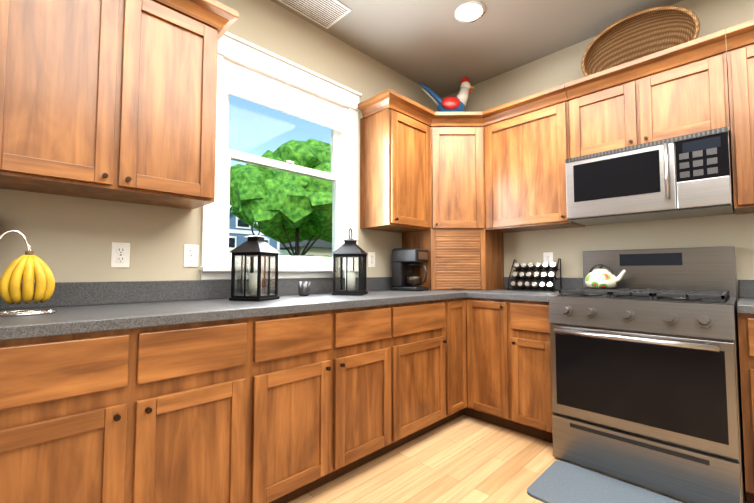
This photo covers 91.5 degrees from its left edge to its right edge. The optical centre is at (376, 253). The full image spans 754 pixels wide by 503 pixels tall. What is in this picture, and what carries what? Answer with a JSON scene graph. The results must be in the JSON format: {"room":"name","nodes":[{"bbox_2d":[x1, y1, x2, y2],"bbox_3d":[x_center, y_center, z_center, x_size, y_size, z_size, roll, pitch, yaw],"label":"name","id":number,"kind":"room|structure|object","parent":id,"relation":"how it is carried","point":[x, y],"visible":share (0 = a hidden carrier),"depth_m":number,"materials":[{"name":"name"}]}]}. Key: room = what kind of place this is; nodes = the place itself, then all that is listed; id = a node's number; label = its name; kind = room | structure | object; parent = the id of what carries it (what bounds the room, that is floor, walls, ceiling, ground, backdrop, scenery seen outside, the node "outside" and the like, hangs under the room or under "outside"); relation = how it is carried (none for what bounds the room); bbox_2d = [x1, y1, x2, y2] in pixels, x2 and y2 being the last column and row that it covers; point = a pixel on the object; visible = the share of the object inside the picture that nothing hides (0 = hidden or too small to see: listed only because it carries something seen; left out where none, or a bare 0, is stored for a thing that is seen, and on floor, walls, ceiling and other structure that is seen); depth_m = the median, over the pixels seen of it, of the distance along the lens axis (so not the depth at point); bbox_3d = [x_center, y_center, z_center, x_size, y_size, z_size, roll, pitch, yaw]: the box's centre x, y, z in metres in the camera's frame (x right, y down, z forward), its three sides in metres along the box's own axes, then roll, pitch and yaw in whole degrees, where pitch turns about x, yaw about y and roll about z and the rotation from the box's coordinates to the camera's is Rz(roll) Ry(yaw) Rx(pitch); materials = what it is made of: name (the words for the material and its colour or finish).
{"room":"kitchen","nodes":[
{"label":"kitchen","id":0,"kind":"room"},
{"bbox_2d":[0,0,441,282],"bbox_3d":[-1.291,-0.238,1.728,5.580,2.760,0.140,3,-4,-45],"label":"wall","id":1,"kind":"structure","parent":0,"point":[70,238],"depth_m":1.83,"materials":[{"name":"beige paint"}]},
{"bbox_2d":[0,0,238,209],"bbox_3d":[-1.094,-0.709,1.582,0.840,0.921,0.373,3,-4,-45],"label":"upper cabinet","id":2,"kind":"object","parent":1,"relation":"attached to","point":[112,100],"visible":1,"depth_m":1.45,"materials":[{"name":"brown wood"}]},
{"bbox_2d":[111,242,129,267],"bbox_3d":[-1.192,0.007,1.708,0.072,0.116,0.008,3,-4,-45],"label":"electrical outlet","id":3,"kind":"object","parent":1,"relation":"attached to","point":[120,255],"visible":1,"depth_m":1.71,"materials":[{"name":"white plastic"}]},
{"bbox_2d":[183,244,198,266],"bbox_3d":[-0.973,0.012,1.925,0.072,0.116,0.008,3,-4,-45],"label":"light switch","id":4,"kind":"object","parent":1,"relation":"attached to","point":[191,252],"visible":1,"depth_m":1.92,"materials":[{"name":"white plastic"}]},
{"bbox_2d":[199,31,361,279],"bbox_3d":[-0.578,-0.535,2.410,1.137,1.391,0.195,3,-4,-45],"label":"window unit","id":5,"kind":"structure","parent":1,"relation":"in","point":[247,56],"depth_m":2.34,"materials":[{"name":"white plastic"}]},
{"bbox_2d":[227,64,343,131],"bbox_3d":[-0.561,-0.994,2.416,0.861,0.160,0.030,3,-4,-45],"label":"window blind","id":6,"kind":"object","parent":5,"relation":"attached to","point":[244,84],"visible":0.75,"depth_m":2.35,"materials":[{"name":"white fabric"}]},
{"bbox_2d":[368,252,374,266],"bbox_3d":[-0.040,0.048,2.849,0.072,0.116,0.008,3,-4,-45],"label":"electrical outlet","id":7,"kind":"object","parent":1,"relation":"attached to","point":[371,259],"visible":1,"depth_m":2.84,"materials":[{"name":"white plastic"}]},
{"bbox_2d":[358,89,434,232],"bbox_3d":[0.146,-0.649,2.808,0.543,0.921,0.373,3,-4,-45],"label":"upper cabinet","id":8,"kind":"object","parent":1,"relation":"attached to","point":[395,161],"visible":1,"depth_m":2.70,"materials":[{"name":"brown wood"}]},
{"bbox_2d":[402,112,503,289],"bbox_3d":[0.639,-0.395,3.192,0.859,1.392,0.713,0,-3,0],"label":"upper cabinet","id":9,"kind":"object","parent":1,"relation":"attached to","point":[461,244],"visible":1,"depth_m":2.90,"materials":[{"name":"brown wood"}]},
{"bbox_2d":[419,77,474,111],"bbox_3d":[0.600,-1.313,3.164,0.367,0.437,0.342,3,-4,-45],"label":"rooster figurine","id":10,"kind":"object","parent":9,"relation":"on","point":[458,103],"visible":0.75,"depth_m":3.13,"materials":[{"name":"multicoloured"}]},
{"bbox_2d":[270,0,682,97],"bbox_3d":[0.552,-1.757,-0.062,5.580,0.100,5.380,3,-4,-45],"label":"ceiling","id":11,"kind":"structure","parent":0,"point":[437,47],"depth_m":2.61,"materials":[{"name":"paint"}]},
{"bbox_2d":[278,0,351,28],"bbox_3d":[-0.394,-1.585,2.345,0.390,0.009,0.260,3,-4,-45],"label":"ceiling vent","id":12,"kind":"object","parent":11,"relation":"in","point":[326,14],"visible":1,"depth_m":2.38,"materials":[{"name":"grey metal"}]},
{"bbox_2d":[455,1,485,22],"bbox_3d":[0.611,-1.583,2.413,0.200,0.006,0.200,3,-4,-45],"label":"recessed light","id":13,"kind":"object","parent":11,"relation":"in","point":[470,11],"visible":1,"depth_m":2.40,"materials":[{"name":"white"}]},
{"bbox_2d":[288,415,746,502],"bbox_3d":[0.552,1.100,-0.201,5.580,0.100,5.380,3,-4,-45],"label":"floor","id":14,"kind":"structure","parent":0,"point":[463,459],"depth_m":1.94,"materials":[{"name":"brown wood"}]},
{"bbox_2d":[0,326,163,502],"bbox_3d":[-1.164,0.686,1.265,0.553,0.870,0.628,3,-4,-45],"label":"base cabinet","id":15,"kind":"object","parent":14,"relation":"on","point":[82,414],"depth_m":1.11,"materials":[{"name":"brown wood"}]},
{"bbox_2d":[160,316,271,502],"bbox_3d":[-0.873,0.700,1.554,0.552,0.870,0.628,3,-4,-45],"label":"base cabinet","id":16,"kind":"object","parent":14,"relation":"on","point":[216,440],"depth_m":1.39,"materials":[{"name":"brown wood"}]},
{"bbox_2d":[272,309,347,502],"bbox_3d":[-0.581,0.714,1.842,0.568,0.870,0.628,3,-4,-45],"label":"base cabinet","id":17,"kind":"object","parent":14,"relation":"on","point":[285,408],"depth_m":1.68,"materials":[{"name":"brown wood"}]},
{"bbox_2d":[348,303,403,471],"bbox_3d":[-0.284,0.728,2.136,0.558,0.870,0.628,3,-4,-45],"label":"base cabinet","id":18,"kind":"object","parent":14,"relation":"on","point":[375,333],"depth_m":1.98,"materials":[{"name":"brown wood"}]},
{"bbox_2d":[404,300,439,443],"bbox_3d":[0.052,0.744,2.468,0.657,0.870,0.628,3,-4,-45],"label":"base cabinet","id":19,"kind":"object","parent":14,"relation":"on","point":[421,319],"depth_m":2.27,"materials":[{"name":"brown wood"}]},
{"bbox_2d":[0,277,467,340],"bbox_3d":[-0.537,0.210,1.903,3.948,0.141,0.637,3,-4,-45],"label":"countertop","id":20,"kind":"structure","parent":19,"relation":"on","point":[84,307],"depth_m":1.62,"materials":[{"name":"grey stone"}]},
{"bbox_2d":[0,229,56,316],"bbox_3d":[-1.213,0.064,1.270,0.172,0.288,0.160,3,-4,-45],"label":"banana hanger","id":21,"kind":"object","parent":20,"relation":"on","point":[28,266],"visible":1,"depth_m":1.24,"materials":[{"name":"silver metal"}]},
{"bbox_2d":[229,222,280,300],"bbox_3d":[-0.637,0.038,1.926,0.188,0.405,0.188,-1,-3,17],"label":"lantern","id":22,"kind":"object","parent":20,"relation":"on","point":[253,246],"visible":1,"depth_m":1.88,"materials":[{"name":"metal"}]},
{"bbox_2d":[298,281,309,295],"bbox_3d":[-0.441,0.213,2.224,0.076,0.085,0.076,3,-4,-45],"label":"cup","id":23,"kind":"object","parent":20,"relation":"on","point":[303,288],"visible":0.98,"depth_m":2.19,"materials":[{"name":"silver metal"}]},
{"bbox_2d":[331,228,367,294],"bbox_3d":[-0.172,0.048,2.372,0.199,0.428,0.199,-1,-3,10],"label":"lantern","id":24,"kind":"object","parent":20,"relation":"on","point":[349,247],"visible":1,"depth_m":2.33,"materials":[{"name":"metal"}]},
{"bbox_2d":[392,248,428,290],"bbox_3d":[0.274,0.123,2.858,0.264,0.325,0.190,-2,-4,37],"label":"coffee maker","id":25,"kind":"object","parent":20,"relation":"on","point":[404,260],"visible":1,"depth_m":2.82,"materials":[{"name":"black plastic"}]},
{"bbox_2d":[440,298,471,425],"bbox_3d":[0.327,0.756,2.706,0.335,0.870,0.676,3,-4,-45],"label":"base cabinet","id":26,"kind":"object","parent":14,"relation":"on","point":[455,372],"depth_m":2.52,"materials":[{"name":"brown wood"}]},
{"bbox_2d":[468,298,519,431],"bbox_3d":[0.966,0.755,2.685,0.675,0.870,0.391,3,-4,-45],"label":"base cabinet","id":27,"kind":"object","parent":14,"relation":"on","point":[493,324],"depth_m":2.47,"materials":[{"name":"brown wood"}]},
{"bbox_2d":[468,277,583,301],"bbox_3d":[1.072,0.245,2.631,0.634,0.141,0.589,3,-4,-45],"label":"countertop","id":28,"kind":"structure","parent":27,"relation":"on","point":[567,283],"depth_m":2.58,"materials":[{"name":"grey stone"}]},
{"bbox_2d":[508,258,561,291],"bbox_3d":[1.199,0.163,2.810,0.168,0.243,0.349,3,-4,-45],"label":"spice rack","id":29,"kind":"object","parent":28,"relation":"on","point":[537,276],"visible":0.98,"depth_m":2.78,"materials":[{"name":"grey metal"}]},
{"bbox_2d":[516,301,552,442],"bbox_3d":[1.161,0.747,2.522,0.628,0.870,0.343,3,-4,-45],"label":"base cabinet","id":30,"kind":"object","parent":14,"relation":"on","point":[536,412],"depth_m":2.28,"materials":[{"name":"brown wood"}]},
{"bbox_2d":[527,461,683,502],"bbox_3d":[1.134,1.131,1.614,0.430,0.012,0.800,3,-4,-45],"label":"kitchen mat","id":31,"kind":"object","parent":14,"relation":"on","point":[560,482],"visible":0.92,"depth_m":1.76,"materials":[{"name":"grey fabric"}]},
{"bbox_2d":[548,246,744,502],"bbox_3d":[1.493,0.559,2.065,0.791,1.200,0.770,3,-4,-45],"label":"range","id":32,"kind":"object","parent":14,"relation":"on","point":[645,377],"visible":0.96,"depth_m":1.82,"materials":[{"name":"silver metal"}]},
{"bbox_2d":[585,264,625,288],"bbox_3d":[1.464,0.145,2.353,0.183,0.155,0.236,3,-4,-45],"label":"kettle","id":33,"kind":"object","parent":32,"relation":"on","point":[602,278],"visible":1,"depth_m":2.31,"materials":[{"name":"ceramic"}]},
{"bbox_2d":[737,313,753,502],"bbox_3d":[2.155,0.697,1.502,0.652,0.870,0.935,3,-4,-45],"label":"base cabinet","id":34,"kind":"object","parent":14,"relation":"on","point":[746,336],"visible":1,"depth_m":1.62,"materials":[{"name":"brown wood"}]},
{"bbox_2d":[737,279,753,313],"bbox_3d":[2.162,0.191,1.533,0.634,0.141,0.935,3,-4,-45],"label":"countertop","id":35,"kind":"structure","parent":34,"relation":"on","point":[745,305],"depth_m":2.03,"materials":[{"name":"grey stone"}]},
{"bbox_2d":[442,0,753,301],"bbox_3d":[2.534,-0.238,1.730,0.140,2.760,5.240,3,-4,-45],"label":"wall","id":36,"kind":"structure","parent":0,"point":[567,246],"depth_m":2.62,"materials":[{"name":"beige paint"}]},
{"bbox_2d":[483,84,584,232],"bbox_3d":[1.157,-0.651,2.775,0.373,0.921,0.624,3,-4,-45],"label":"upper cabinet","id":37,"kind":"object","parent":36,"relation":"attached to","point":[526,147],"visible":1,"depth_m":2.66,"materials":[{"name":"brown wood"}]},
{"bbox_2d":[543,252,552,264],"bbox_3d":[1.322,0.049,2.836,0.008,0.116,0.072,3,-4,-45],"label":"electrical outlet","id":38,"kind":"object","parent":36,"relation":"attached to","point":[548,257],"visible":0.75,"depth_m":2.83,"materials":[{"name":"white plastic"}]},
{"bbox_2d":[564,29,730,157],"bbox_3d":[1.652,-0.881,2.286,0.373,0.510,0.775,3,-4,-45],"label":"upper cabinet","id":39,"kind":"object","parent":36,"relation":"attached to","point":[678,90],"visible":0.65,"depth_m":2.14,"materials":[{"name":"brown wood"}]},
{"bbox_2d":[581,6,699,76],"bbox_3d":[1.645,-1.302,2.337,0.176,0.378,0.622,3,-4,-45],"label":"wicker basket","id":40,"kind":"object","parent":39,"relation":"on","point":[639,34],"visible":0.81,"depth_m":2.33,"materials":[{"name":"brown wicker"}]},
{"bbox_2d":[565,127,733,225],"bbox_3d":[1.621,-0.422,2.236,0.452,0.402,0.770,3,-4,-45],"label":"microwave","id":41,"kind":"object","parent":39,"relation":"attached to","point":[686,176],"visible":1,"depth_m":2.07,"materials":[{"name":"silver metal"}]},
{"bbox_2d":[726,19,753,214],"bbox_3d":[2.202,-0.702,1.721,0.373,0.921,0.783,3,-4,-45],"label":"upper cabinet","id":42,"kind":"object","parent":36,"relation":"attached to","point":[740,47],"visible":1,"depth_m":1.87,"materials":[{"name":"brown wood"}]},
{"label":"outside","id":43,"kind":"structure","parent":0,"visible":0},
{"bbox_3d":[-20.575,3.610,39.036,100.000,0.100,79.500,3,-4,-45],"label":"lawn","id":44,"kind":"structure","parent":43,"visible":0},
{"bbox_2d":[229,205,294,255],"bbox_3d":[-10.272,-0.410,24.119,5.600,6.480,10.250,3,-4,-45],"label":"house","id":45,"kind":"structure","parent":44,"relation":"on","point":[239,232],"depth_m":21.65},
{"bbox_2d":[230,138,331,255],"bbox_3d":[-3.812,-1.352,17.263,6.713,7.697,6.798,3,-4,-45],"label":"tree","id":46,"kind":"object","parent":44,"relation":"on","point":[245,201],"depth_m":14.69,"materials":[{"name":"green plant"}]},
{"bbox_2d":[280,239,331,256],"bbox_3d":[-6.982,0.480,35.405,6.800,5.800,8.800,3,-4,-45],"label":"house","id":47,"kind":"structure","parent":44,"relation":"on","point":[324,247],"depth_m":31.54,"materials":[{"name":"beige"}]},
{"bbox_2d":[296,255,331,256],"bbox_3d":[-1.092,1.067,9.452,5.847,2.105,3.030,3,-4,-45],"label":"bush","id":48,"kind":"object","parent":44,"relation":"on","point":[313,255],"depth_m":9.71,"materials":[{"name":"green plant"}]}
]}

